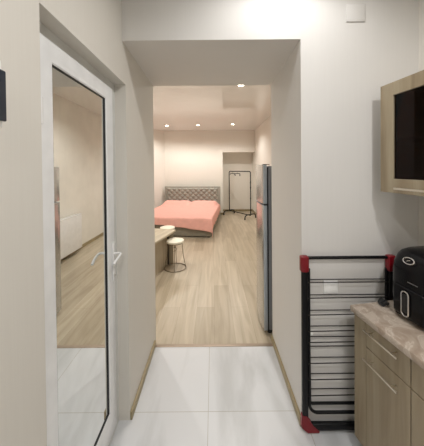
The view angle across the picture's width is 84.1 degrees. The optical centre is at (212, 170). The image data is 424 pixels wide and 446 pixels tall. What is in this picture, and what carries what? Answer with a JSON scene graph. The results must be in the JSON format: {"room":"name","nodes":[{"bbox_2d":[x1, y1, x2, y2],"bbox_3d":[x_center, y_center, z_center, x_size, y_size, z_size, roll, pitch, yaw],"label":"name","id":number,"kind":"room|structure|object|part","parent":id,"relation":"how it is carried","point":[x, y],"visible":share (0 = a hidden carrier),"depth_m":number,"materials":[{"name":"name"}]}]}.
{"room":"studio apartment","nodes":[
{"label":"studio apartment","id":0,"kind":"room"},
{"bbox_2d":[0,0,155,445],"bbox_3d":[-0.692,0.113,-0.104,0.335,2.890,4.390,-1,1,0],"label":"wall","id":1,"kind":"structure","parent":0,"point":[92,29],"depth_m":0.71,"materials":[{"name":"white paint"}]},
{"bbox_2d":[0,61,6,127],"bbox_3d":[-0.504,-0.177,0.418,0.046,0.166,0.265,-1,1,0],"label":"intercom","id":2,"kind":"object","parent":1,"relation":"attached to","point":[3,117],"visible":1,"depth_m":0.54,"materials":[{"name":"black plastic"}]},
{"bbox_2d":[39,21,121,445],"bbox_3d":[-0.609,0.513,1.082,0.173,2.060,0.708,-1,1,0],"label":"door","id":3,"kind":"structure","parent":1,"relation":"in","point":[81,258],"depth_m":1.04,"materials":[{"name":"plastic"}]},
{"bbox_3d":[-0.607,0.485,1.092,0.026,1.757,0.421,-1,1,0],"label":"mirror pane","id":4,"kind":"part","parent":3,"relation":"part of","materials":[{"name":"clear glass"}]},
{"bbox_3d":[-0.576,0.529,1.364,0.008,0.230,0.026,-1,1,0],"label":"handle plate","id":5,"kind":"part","parent":3,"relation":"part of","materials":[{"name":"white metal"}]},
{"bbox_3d":[-0.548,0.491,1.318,0.051,0.041,0.106,-1,1,0],"label":"lever","id":6,"kind":"part","parent":3,"relation":"part of","materials":[{"name":"white metal"}]},
{"bbox_2d":[130,340,155,419],"bbox_3d":[-0.504,1.508,1.751,0.014,0.052,0.605,-1,1,0],"label":"baseboard","id":7,"kind":"structure","parent":1,"relation":"attached to","point":[143,378],"depth_m":1.66,"materials":[{"name":"brown wood"}]},
{"bbox_2d":[153,129,164,207],"bbox_3d":[-1.775,0.055,7.581,0.350,2.840,0.440,-1,1,0],"label":"wall","id":8,"kind":"structure","parent":0,"point":[159,147],"depth_m":7.63,"materials":[{"name":"paint"}]},
{"bbox_2d":[164,130,254,212],"bbox_3d":[-0.275,0.009,8.176,3.350,2.890,0.750,-1,1,0],"label":"wall","id":9,"kind":"structure","parent":0,"point":[192,158],"depth_m":7.80,"materials":[{"name":"paint"}]},
{"bbox_2d":[221,209,251,214],"bbox_3d":[-0.095,1.421,8.110,2.984,0.065,0.615,-1,1,0],"label":"baseboard","id":10,"kind":"structure","parent":9,"relation":"attached to","point":[223,209],"depth_m":8.40,"materials":[{"name":"brown wood"}]},
{"bbox_2d":[153,85,270,130],"bbox_3d":[-0.287,-1.347,4.929,3.750,0.100,5.710,-1,1,0],"label":"ceiling","id":11,"kind":"structure","parent":0,"point":[182,108],"depth_m":4.82,"materials":[{"name":"white paint"}]},
{"bbox_2d":[110,211,361,445],"bbox_3d":[0.139,1.572,3.094,4.550,0.120,11.050,-1,1,0],"label":"floor","id":12,"kind":"structure","parent":0,"point":[190,396],"depth_m":1.84,"materials":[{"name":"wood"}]},
{"bbox_2d":[155,228,175,275],"bbox_3d":[-0.995,1.244,3.348,0.500,0.550,1.150,0,1,15],"label":"table","id":13,"kind":"object","parent":12,"relation":"on","point":[161,235],"visible":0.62,"depth_m":3.61,"materials":[{"name":"brown wood"}]},
{"bbox_3d":[-0.866,1.260,3.303,0.017,0.517,0.950,0,1,15],"label":"panel","id":14,"kind":"part","parent":13,"relation":"part of","materials":[{"name":"brown wood"}]},
{"bbox_3d":[-0.853,1.253,3.863,0.430,0.517,0.018,0,1,15],"label":"panel","id":15,"kind":"part","parent":13,"relation":"part of","materials":[{"name":"brown wood"}]},
{"bbox_2d":[160,225,176,251],"bbox_3d":[-0.864,1.282,4.466,0.341,0.440,0.341,0,1,27],"label":"stool","id":16,"kind":"object","parent":12,"relation":"on","point":[166,226],"visible":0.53,"depth_m":4.42,"materials":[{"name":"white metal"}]},
{"bbox_3d":[-0.865,1.083,4.463,0.284,0.043,0.284,0,1,27],"label":"seat","id":17,"kind":"part","parent":16,"relation":"part of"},
{"bbox_2d":[164,237,185,271],"bbox_3d":[-0.588,1.289,3.656,0.341,0.440,0.341,-1,1,-29],"label":"stool","id":18,"kind":"object","parent":12,"relation":"on","point":[171,241],"visible":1,"depth_m":3.59,"materials":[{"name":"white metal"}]},
{"bbox_3d":[-0.590,1.090,3.653,0.284,0.043,0.284,-1,1,-29],"label":"seat","id":19,"kind":"part","parent":18,"relation":"part of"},
{"bbox_2d":[155,186,220,236],"bbox_3d":[-0.793,0.997,6.465,1.810,0.965,2.315,0,1,7],"label":"bed","id":20,"kind":"object","parent":12,"relation":"on","point":[190,193],"visible":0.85,"depth_m":7.47,"materials":[{"name":"grey fabric"}]},
{"bbox_3d":[-0.894,1.339,5.341,1.740,0.270,0.050,0,1,7],"label":"footboard","id":21,"kind":"part","parent":20,"relation":"part of","materials":[{"name":"grey fabric"}]},
{"bbox_2d":[154,200,220,237],"bbox_3d":[-0.776,1.189,6.358,1.832,0.554,2.258,0,1,7],"label":"blanket","id":22,"kind":"object","parent":20,"relation":"on","point":[202,215],"visible":0.84,"depth_m":5.65,"materials":[{"name":"pink fabric"}]},
{"bbox_3d":[-0.674,0.798,7.513,1.670,0.495,0.042,0,1,7],"label":"tufted panel","id":23,"kind":"part","parent":20,"relation":"part of","materials":[{"name":"grey fabric"}]},
{"bbox_3d":[-0.665,0.973,7.577,1.810,0.945,0.075,0,1,7],"label":"headboard","id":24,"kind":"part","parent":20,"relation":"part of","materials":[{"name":"fabric"}]},
{"bbox_3d":[0.072,1.318,6.352,0.050,0.270,2.179,0,1,7],"label":"rail","id":25,"kind":"part","parent":20,"relation":"part of","materials":[{"name":"grey fabric"}]},
{"bbox_2d":[156,343,272,346],"bbox_3d":[0.011,1.526,2.053,1.045,0.009,0.032,-1,1,0],"label":"trim","id":26,"kind":"structure","parent":12,"relation":"on","point":[242,344],"depth_m":2.05,"materials":[{"name":"beige wood"}]},
{"bbox_2d":[223,171,255,219],"bbox_3d":[0.830,0.728,7.479,0.514,1.448,0.996,-1,1,-38],"label":"rack","id":27,"kind":"object","parent":12,"relation":"on","point":[250,214],"visible":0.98,"depth_m":7.38,"materials":[{"name":"black metal"}]},
{"bbox_3d":[0.841,0.668,7.489,0.030,1.329,0.991,-1,1,-38],"label":"frame","id":28,"kind":"part","parent":27,"relation":"part of","materials":[{"name":"black metal"}]},
{"bbox_2d":[256,164,271,332],"bbox_3d":[0.757,0.724,2.362,0.600,1.581,0.374,-1,1,0],"label":"refrigerator","id":29,"kind":"object","parent":12,"relation":"on","point":[263,172],"visible":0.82,"depth_m":2.19,"materials":[{"name":"silver metal"}]},
{"bbox_3d":[0.475,0.124,2.357,0.048,0.363,0.370,-1,1,0],"label":"freezer door","id":30,"kind":"part","parent":29,"relation":"part of","materials":[{"name":"silver metal"}]},
{"bbox_3d":[0.482,0.903,2.366,0.048,1.168,0.370,-1,1,0],"label":"fridge door","id":31,"kind":"part","parent":29,"relation":"part of","materials":[{"name":"silver metal"}]},
{"bbox_2d":[299,254,395,432],"bbox_3d":[0.787,1.007,1.369,0.554,1.033,0.038,-1,1,0],"label":"drying rack","id":32,"kind":"object","parent":12,"relation":"on","point":[309,426],"visible":0.73,"depth_m":1.36,"materials":[{"name":"black metal"}]},
{"bbox_3d":[0.534,1.004,1.369,0.034,0.950,0.024,-1,1,0],"label":"post","id":33,"kind":"part","parent":32,"relation":"part of","materials":[{"name":"black metal"}]},
{"bbox_3d":[0.787,0.992,1.371,0.469,0.851,0.022,-1,1,0],"label":"frame","id":34,"kind":"part","parent":32,"relation":"part of","materials":[{"name":"black metal"}]},
{"bbox_3d":[1.036,0.999,1.369,0.034,0.950,0.024,-1,1,0],"label":"post","id":35,"kind":"part","parent":32,"relation":"part of","materials":[{"name":"black metal"}]},
{"bbox_2d":[354,314,411,445],"bbox_3d":[1.003,1.141,1.153,0.502,0.772,0.306,-1,1,-9],"label":"base cabinet","id":36,"kind":"object","parent":12,"relation":"on","point":[383,388],"visible":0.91,"depth_m":1.11,"materials":[{"name":"brown wood"}]},
{"bbox_3d":[0.760,0.792,1.081,0.006,0.008,0.182,-1,1,-9],"label":"handle","id":37,"kind":"part","parent":36,"relation":"part of","materials":[{"name":"metal"}]},
{"bbox_3d":[0.761,0.938,1.083,0.006,0.008,0.182,-1,1,-9],"label":"handle","id":38,"kind":"part","parent":36,"relation":"part of","materials":[{"name":"metal"}]},
{"bbox_3d":[0.801,0.825,1.078,0.018,0.129,0.226,-1,1,-9],"label":"drawer","id":39,"kind":"part","parent":36,"relation":"part of","materials":[{"name":"brown wood"}]},
{"bbox_3d":[0.804,1.161,1.082,0.018,0.537,0.226,-1,1,-9],"label":"door","id":40,"kind":"part","parent":36,"relation":"part of","materials":[{"name":"brown wood"}]},
{"bbox_2d":[411,360,423,445],"bbox_3d":[1.074,1.146,0.711,0.502,0.772,0.586,-1,1,-9],"label":"base cabinet","id":41,"kind":"object","parent":12,"relation":"on","point":[417,373],"visible":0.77,"depth_m":0.94,"materials":[{"name":"brown wood"}]},
{"bbox_2d":[350,300,423,369],"bbox_3d":[1.049,0.741,0.886,0.489,0.032,0.860,-1,1,-9],"label":"countertop","id":42,"kind":"structure","parent":41,"relation":"on","point":[404,334],"depth_m":1.09,"materials":[{"name":"beige stone"}]},
{"bbox_2d":[378,298,389,306],"bbox_3d":[0.914,0.705,1.259,0.055,0.032,0.045,-1,1,0],"label":"power cord","id":43,"kind":"object","parent":42,"relation":"on","point":[381,301],"visible":1,"depth_m":1.25,"materials":[{"name":"black plastic"}]},
{"bbox_2d":[393,246,423,327],"bbox_3d":[1.044,0.555,1.132,0.279,0.335,0.242,-1,1,-9],"label":"air fryer","id":44,"kind":"object","parent":42,"relation":"on","point":[408,266],"visible":1,"depth_m":1.11,"materials":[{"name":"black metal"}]},
{"bbox_2d":[394,282,423,327],"bbox_3d":[0.937,0.629,1.115,0.039,0.141,0.150,-1,1,-9],"label":"basket","id":45,"kind":"object","parent":44,"relation":"on","point":[408,301],"depth_m":1.10,"materials":[{"name":"black plastic"}]},
{"bbox_3d":[0.865,0.829,0.674,0.018,0.129,0.584,-1,1,-9],"label":"drawer","id":46,"kind":"part","parent":41,"relation":"part of","materials":[{"name":"brown wood"}]},
{"bbox_3d":[0.868,1.166,0.678,0.018,0.537,0.584,-1,1,-9],"label":"door","id":47,"kind":"part","parent":41,"relation":"part of","materials":[{"name":"brown wood"}]},
{"bbox_2d":[252,116,270,211],"bbox_3d":[1.475,0.028,5.346,0.150,2.890,6.510,-1,1,0],"label":"wall","id":48,"kind":"structure","parent":0,"point":[262,154],"depth_m":6.82,"materials":[{"name":"paint"}]},
{"bbox_2d":[122,0,418,420],"bbox_3d":[0.613,0.079,1.739,2.275,2.890,0.705,-1,1,0],"label":"wall","id":49,"kind":"structure","parent":0,"point":[326,73],"depth_m":1.39,"materials":[{"name":"white paint"}]},
{"bbox_2d":[271,335,300,425],"bbox_3d":[0.526,1.498,1.756,0.014,0.052,0.705,-1,1,0],"label":"baseboard","id":50,"kind":"structure","parent":49,"relation":"attached to","point":[298,414],"depth_m":1.64,"materials":[{"name":"brown wood"}]},
{"bbox_2d":[323,280,337,293],"bbox_3d":[0.695,0.684,1.387,0.084,0.084,0.012,-1,1,0],"label":"wall socket","id":51,"kind":"object","parent":49,"relation":"attached to","point":[328,288],"visible":1,"depth_m":1.38,"materials":[{"name":"white plastic"}]},
{"bbox_2d":[346,4,364,21],"bbox_3d":[0.832,-0.921,1.371,0.110,0.105,0.006,-1,1,0],"label":"junction cover","id":52,"kind":"object","parent":49,"relation":"attached to","point":[354,12],"visible":1,"depth_m":1.37,"materials":[{"name":"white plastic"}]},
{"bbox_2d":[418,0,423,245],"bbox_3d":[1.606,0.096,-0.449,0.200,2.890,3.750,-1,1,-9],"label":"wall","id":53,"kind":"structure","parent":0,"point":[421,2],"depth_m":1.36,"materials":[{"name":"white paint"}]},
{"bbox_2d":[381,70,423,195],"bbox_3d":[1.103,-0.171,1.017,0.320,0.574,0.600,-1,1,-9],"label":"upper cabinet","id":54,"kind":"object","parent":53,"relation":"attached to","point":[402,100],"visible":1,"depth_m":1.17,"materials":[{"name":"brown wood"}]},
{"bbox_3d":[0.959,0.092,0.998,0.023,0.010,0.402,-1,1,-9],"label":"handle","id":55,"kind":"part","parent":54,"relation":"part of","materials":[{"name":"metal"}]},
{"bbox_3d":[0.978,-0.172,0.997,0.005,0.440,0.456,-1,1,-9],"label":"glass pane","id":56,"kind":"part","parent":54,"relation":"part of","materials":[{"name":"black glass"}]}
]}

